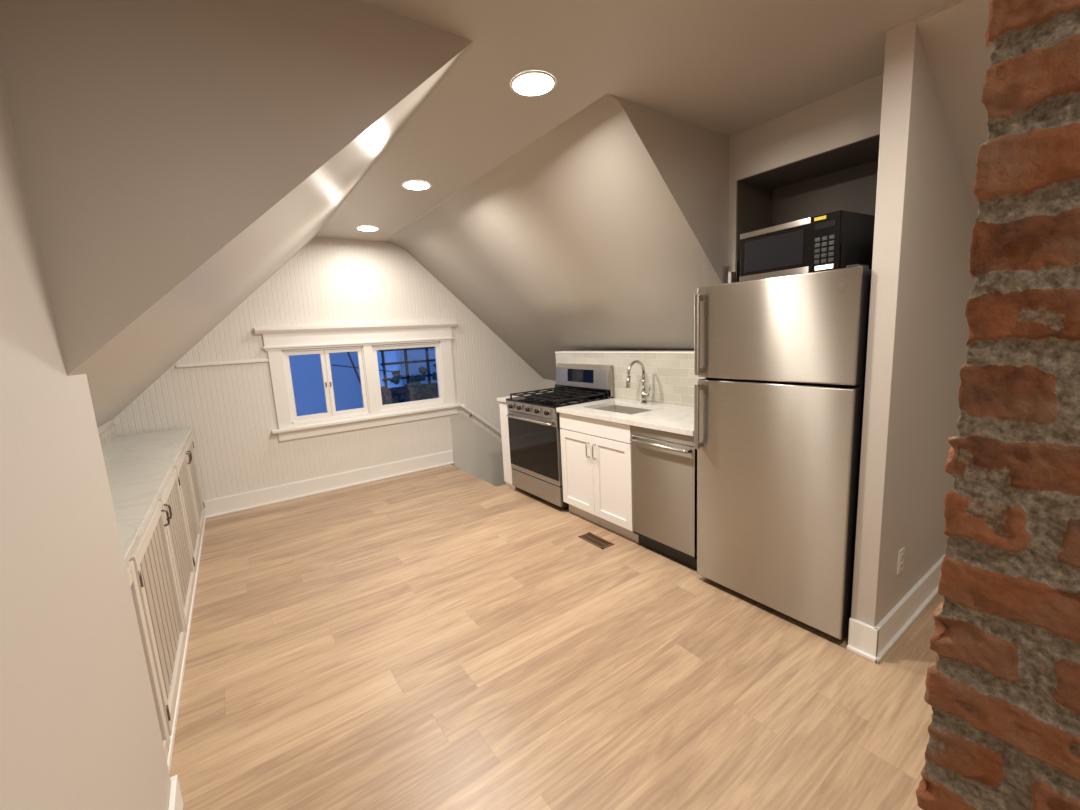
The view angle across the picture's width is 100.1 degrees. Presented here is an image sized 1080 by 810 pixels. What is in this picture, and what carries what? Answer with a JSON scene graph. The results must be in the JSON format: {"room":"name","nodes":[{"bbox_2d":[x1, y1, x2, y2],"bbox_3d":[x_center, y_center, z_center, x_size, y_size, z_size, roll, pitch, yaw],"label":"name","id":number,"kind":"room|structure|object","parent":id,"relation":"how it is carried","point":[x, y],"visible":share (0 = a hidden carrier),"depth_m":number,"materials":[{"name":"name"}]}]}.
{"room":"attic kitchen","nodes":[
{"label":"attic kitchen","id":0,"kind":"room"},
{"bbox_2d":[0,66,170,809],"bbox_3d":[-0.376,0.258,-0.066,0.146,2.550,3.280,-9,11,-35],"label":"wall","id":1,"kind":"structure","parent":0,"point":[80,728],"depth_m":0.91,"materials":[{"name":"paint"}]},
{"bbox_2d":[168,775,182,809],"bbox_3d":[-0.292,1.452,0.147,0.116,0.120,3.296,-9,11,-35],"label":"baseboard","id":2,"kind":"structure","parent":1,"relation":"attached to","point":[175,798],"depth_m":1.45,"materials":[{"name":"white wood"}]},
{"bbox_2d":[98,419,114,434],"bbox_3d":[-2.553,0.770,2.334,0.200,1.020,3.430,-9,11,-35],"label":"wall","id":3,"kind":"structure","parent":0,"point":[106,426],"depth_m":3.42,"materials":[{"name":"paint"}]},
{"bbox_2d":[0,0,472,427],"bbox_3d":[-1.958,-0.590,2.611,1.940,1.584,3.450,-9,11,-35],"label":"ceiling","id":4,"kind":"structure","parent":0,"point":[175,155],"depth_m":1.22,"materials":[{"name":"paint"}]},
{"bbox_2d":[114,237,543,500],"bbox_3d":[-1.772,0.487,5.070,4.750,4.450,0.140,-9,11,-35],"label":"wall","id":5,"kind":"structure","parent":0,"point":[229,410],"depth_m":4.49,"materials":[{"name":"white paint"}]},
{"bbox_2d":[176,359,268,367],"bbox_3d":[-2.854,-0.379,4.090,0.692,0.025,0.020,-9,11,-35],"label":"trim","id":6,"kind":"structure","parent":5,"relation":"attached to","point":[258,360],"depth_m":4.07,"materials":[{"name":"white wood"}]},
{"bbox_2d":[282,346,369,422],"bbox_3d":[-2.197,-0.223,4.667,0.748,0.718,0.140,-9,11,-35],"label":"window","id":7,"kind":"structure","parent":5,"relation":"in","point":[331,412],"depth_m":4.62,"materials":[{"name":"white wood"}]},
{"bbox_2d":[204,450,453,518],"bbox_3d":[-2.062,0.794,4.790,2.480,0.160,0.034,-9,11,-35],"label":"baseboard","id":8,"kind":"structure","parent":5,"relation":"attached to","point":[263,497],"depth_m":4.65,"materials":[{"name":"white wood"}]},
{"bbox_2d":[254,321,461,440],"bbox_3d":[-1.788,-0.309,4.836,2.030,1.095,0.065,-9,11,-35],"label":"trim","id":9,"kind":"structure","parent":5,"relation":"attached to","point":[275,339],"depth_m":4.74,"materials":[{"name":"white wood"}]},
{"bbox_2d":[372,342,444,410],"bbox_3d":[-1.502,-0.336,5.153,0.778,0.718,0.140,-9,11,-35],"label":"window","id":10,"kind":"structure","parent":5,"relation":"in","point":[436,345],"depth_m":5.12,"materials":[{"name":"white wood"}]},
{"bbox_2d":[461,404,500,433],"bbox_3d":[-0.497,0.369,5.843,1.095,0.920,0.071,-9,11,-35],"label":"stair handrail","id":11,"kind":"object","parent":5,"relation":"attached to","point":[463,406],"visible":0.52,"depth_m":5.60,"materials":[{"name":"white wood"}]},
{"bbox_2d":[450,412,505,486],"bbox_3d":[-0.161,1.304,5.490,1.570,2.540,1.210,-9,11,-35],"label":"wall","id":12,"kind":"structure","parent":0,"point":[476,452],"depth_m":5.68,"materials":[{"name":"white paint"}]},
{"bbox_2d":[543,379,555,390],"bbox_3d":[2.027,0.505,3.688,0.150,4.450,6.510,-9,11,-35],"label":"wall","id":13,"kind":"structure","parent":0,"point":[547,383],"depth_m":6.10,"materials":[{"name":"paint"}]},
{"bbox_2d":[383,93,729,380],"bbox_3d":[0.209,-0.801,4.155,2.130,1.870,3.430,-9,11,-35],"label":"ceiling","id":14,"kind":"structure","parent":0,"point":[603,232],"depth_m":3.05,"materials":[{"name":"paint"}]},
{"bbox_2d":[170,464,943,809],"bbox_3d":[0.130,1.201,2.470,4.700,0.150,6.610,-9,11,-35],"label":"floor","id":15,"kind":"structure","parent":0,"point":[446,637],"depth_m":1.99,"materials":[{"name":"brown wood"}]},
{"bbox_2d":[99,425,205,773],"bbox_3d":[-2.320,0.750,2.611,0.493,0.950,3.170,-9,11,-35],"label":"base cabinet","id":16,"kind":"object","parent":15,"relation":"on","point":[153,478],"visible":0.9,"depth_m":2.22,"materials":[{"name":"wood"}]},
{"bbox_2d":[496,391,553,488],"bbox_3d":[-0.086,0.341,4.626,0.655,0.899,0.188,-9,11,-35],"label":"base cabinet","id":17,"kind":"object","parent":15,"relation":"on","point":[502,404],"visible":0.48,"depth_m":4.44,"materials":[{"name":"wood"}]},
{"bbox_2d":[506,363,613,508],"bbox_3d":[0.166,0.247,4.191,0.705,1.195,0.765,-9,11,-35],"label":"gas range","id":18,"kind":"object","parent":15,"relation":"on","point":[533,419],"visible":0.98,"depth_m":4.03,"materials":[{"name":"silver metal"}]},
{"bbox_2d":[578,532,613,548],"bbox_3d":[0.404,0.981,3.278,0.110,0.005,0.260,-9,11,-35],"label":"floor vent","id":19,"kind":"object","parent":15,"relation":"in","point":[589,537],"visible":1,"depth_m":3.27,"materials":[{"name":"brown metal"}]},
{"bbox_2d":[559,408,640,541],"bbox_3d":[0.646,0.482,3.590,0.670,0.867,0.780,-9,11,-35],"label":"base cabinet","id":20,"kind":"object","parent":15,"relation":"on","point":[596,455],"visible":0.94,"depth_m":3.38,"materials":[{"name":"white wood"}]},
{"bbox_2d":[556,398,693,435],"bbox_3d":[0.777,0.058,3.318,0.666,0.035,1.294,-9,11,-35],"label":"countertop","id":21,"kind":"structure","parent":20,"relation":"on","point":[679,419],"depth_m":3.20,"materials":[{"name":"stone"}]},
{"bbox_2d":[596,405,650,414],"bbox_3d":[0.646,0.132,3.535,0.390,0.160,0.560,-9,11,-35],"label":"sink","id":22,"kind":"object","parent":21,"relation":"in","point":[614,408],"visible":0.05,"depth_m":3.76,"materials":[{"name":"metal"}]},
{"bbox_2d":[626,360,649,402],"bbox_3d":[0.780,-0.177,3.565,0.223,0.351,0.104,-9,11,-35],"label":"kitchen faucet","id":23,"kind":"object","parent":21,"relation":"on","point":[644,394],"visible":1,"depth_m":3.60,"materials":[{"name":"silver metal"}]},
{"bbox_2d":[630,426,696,569],"bbox_3d":[1.003,0.549,3.050,0.651,0.864,0.505,-9,11,-35],"label":"dishwasher","id":24,"kind":"object","parent":15,"relation":"on","point":[664,464],"visible":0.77,"depth_m":2.86,"materials":[{"name":"silver metal"}]},
{"bbox_2d":[694,264,871,639],"bbox_3d":[1.379,0.195,2.443,0.755,1.715,0.770,-9,11,-35],"label":"refrigerator","id":25,"kind":"object","parent":15,"relation":"on","point":[779,403],"visible":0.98,"depth_m":2.17,"materials":[{"name":"silver metal"}]},
{"bbox_2d":[739,210,874,281],"bbox_3d":[1.296,-0.747,2.223,0.315,0.258,0.485,-8,10,-30],"label":"microwave oven","id":26,"kind":"object","parent":25,"relation":"on","point":[839,239],"visible":0.84,"depth_m":2.06,"materials":[{"name":"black metal"}]},
{"bbox_2d":[851,18,975,626],"bbox_3d":[1.958,-0.229,2.252,1.400,2.550,0.092,-9,11,-35],"label":"wall partition","id":27,"kind":"structure","parent":15,"relation":"on","point":[922,284],"depth_m":1.94,"materials":[{"name":"beige paint"}]},
{"bbox_2d":[846,554,944,663],"bbox_3d":[2.016,0.959,2.417,1.432,0.150,0.124,-9,11,-35],"label":"baseboard","id":28,"kind":"structure","parent":27,"relation":"attached to","point":[869,642],"depth_m":2.09,"materials":[{"name":"white wood"}]},
{"bbox_2d":[897,547,904,574],"bbox_3d":[1.685,0.728,2.108,0.070,0.115,0.009,-9,11,-35],"label":"wall outlet","id":29,"kind":"object","parent":27,"relation":"attached to","point":[900,564],"depth_m":2.10,"materials":[{"name":"white plastic"}]},
{"bbox_2d":[916,0,1079,809],"bbox_3d":[0.781,0.112,0.470,0.427,2.552,0.471,-9,11,-35],"label":"brick chimney","id":30,"kind":"object","parent":15,"relation":"on","point":[1002,691],"visible":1,"depth_m":0.48,"materials":[{"name":"red brick"}]},
{"bbox_2d":[555,351,693,405],"bbox_3d":[0.866,0.193,3.924,0.137,1.312,2.142,-9,11,-35],"label":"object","id":31,"kind":"structure","parent":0,"point":[685,352],"depth_m":3.85,"materials":[{"name":"white"}]},
{"bbox_2d":[555,353,705,406],"bbox_3d":[0.794,-0.239,3.820,0.008,0.395,2.140,-9,11,-35],"label":"tile backsplash","id":32,"kind":"structure","parent":31,"relation":"attached to","point":[671,379],"depth_m":3.66,"materials":[{"name":"white tile"}]},
{"bbox_2d":[315,0,951,241],"bbox_3d":[-0.008,-1.438,2.055,4.700,0.100,6.610,-9,11,-35],"label":"ceiling","id":33,"kind":"structure","parent":0,"point":[729,68],"depth_m":1.85,"materials":[{"name":"paint"}]},
{"bbox_2d":[357,226,378,230],"bbox_3d":[-1.600,-1.637,4.197,0.192,0.006,0.192,-9,11,-35],"label":"recessed light","id":34,"kind":"object","parent":33,"relation":"in","point":[362,228],"visible":1,"depth_m":4.19,"materials":[{"name":"white plastic"}]},
{"bbox_2d":[402,180,430,189],"bbox_3d":[-0.846,-1.503,3.097,0.192,0.006,0.192,-9,11,-35],"label":"recessed light","id":35,"kind":"object","parent":33,"relation":"in","point":[414,184],"visible":1,"depth_m":3.08,"materials":[{"name":"white plastic"}]},
{"bbox_2d":[511,71,555,96],"bbox_3d":[-0.029,-1.361,1.919,0.192,0.006,0.192,-9,11,-35],"label":"recessed light","id":36,"kind":"object","parent":33,"relation":"in","point":[529,83],"visible":1,"depth_m":1.91,"materials":[{"name":"white plastic"}]},
{"bbox_2d":[728,73,883,282],"bbox_3d":[1.560,-0.255,2.551,0.500,2.550,0.858,-9,11,-35],"label":"wall","id":37,"kind":"structure","parent":0,"point":[819,157],"depth_m":2.42,"materials":[{"name":"beige paint"}]},
{"bbox_2d":[915,0,994,217],"bbox_3d":[2.606,-0.976,1.239,1.500,0.870,2.165,-9,11,-35],"label":"ceiling","id":38,"kind":"structure","parent":0,"point":[952,34],"depth_m":1.71,"materials":[{"name":"paint"}]},
{"label":"outside","id":39,"kind":"structure","parent":0,"visible":0},
{"bbox_2d":[332,347,435,403],"bbox_3d":[-2.334,0.995,7.971,2.202,4.805,0.634,-9,11,-35],"label":"fire escape","id":40,"kind":"object","parent":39,"point":[427,360],"visible":0.23,"depth_m":8.02,"materials":[{"name":"black metal"}]},
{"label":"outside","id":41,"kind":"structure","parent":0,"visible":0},
{"bbox_2d":[284,343,437,415],"bbox_3d":[-3.795,0.172,8.552,8.500,6.400,1.000,-9,11,-35],"label":"sky","id":42,"kind":"structure","parent":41,"point":[306,372],"depth_m":8.03,"materials":[{"name":"blue"}]},
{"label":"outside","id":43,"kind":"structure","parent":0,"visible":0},
{"bbox_2d":[381,363,438,404],"bbox_3d":[-1.772,1.302,8.166,2.054,4.084,0.722,-9,11,-35],"label":"foliage","id":44,"kind":"object","parent":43,"point":[415,381],"visible":0.19,"depth_m":7.73,"materials":[{"name":"green plant"}]}
]}

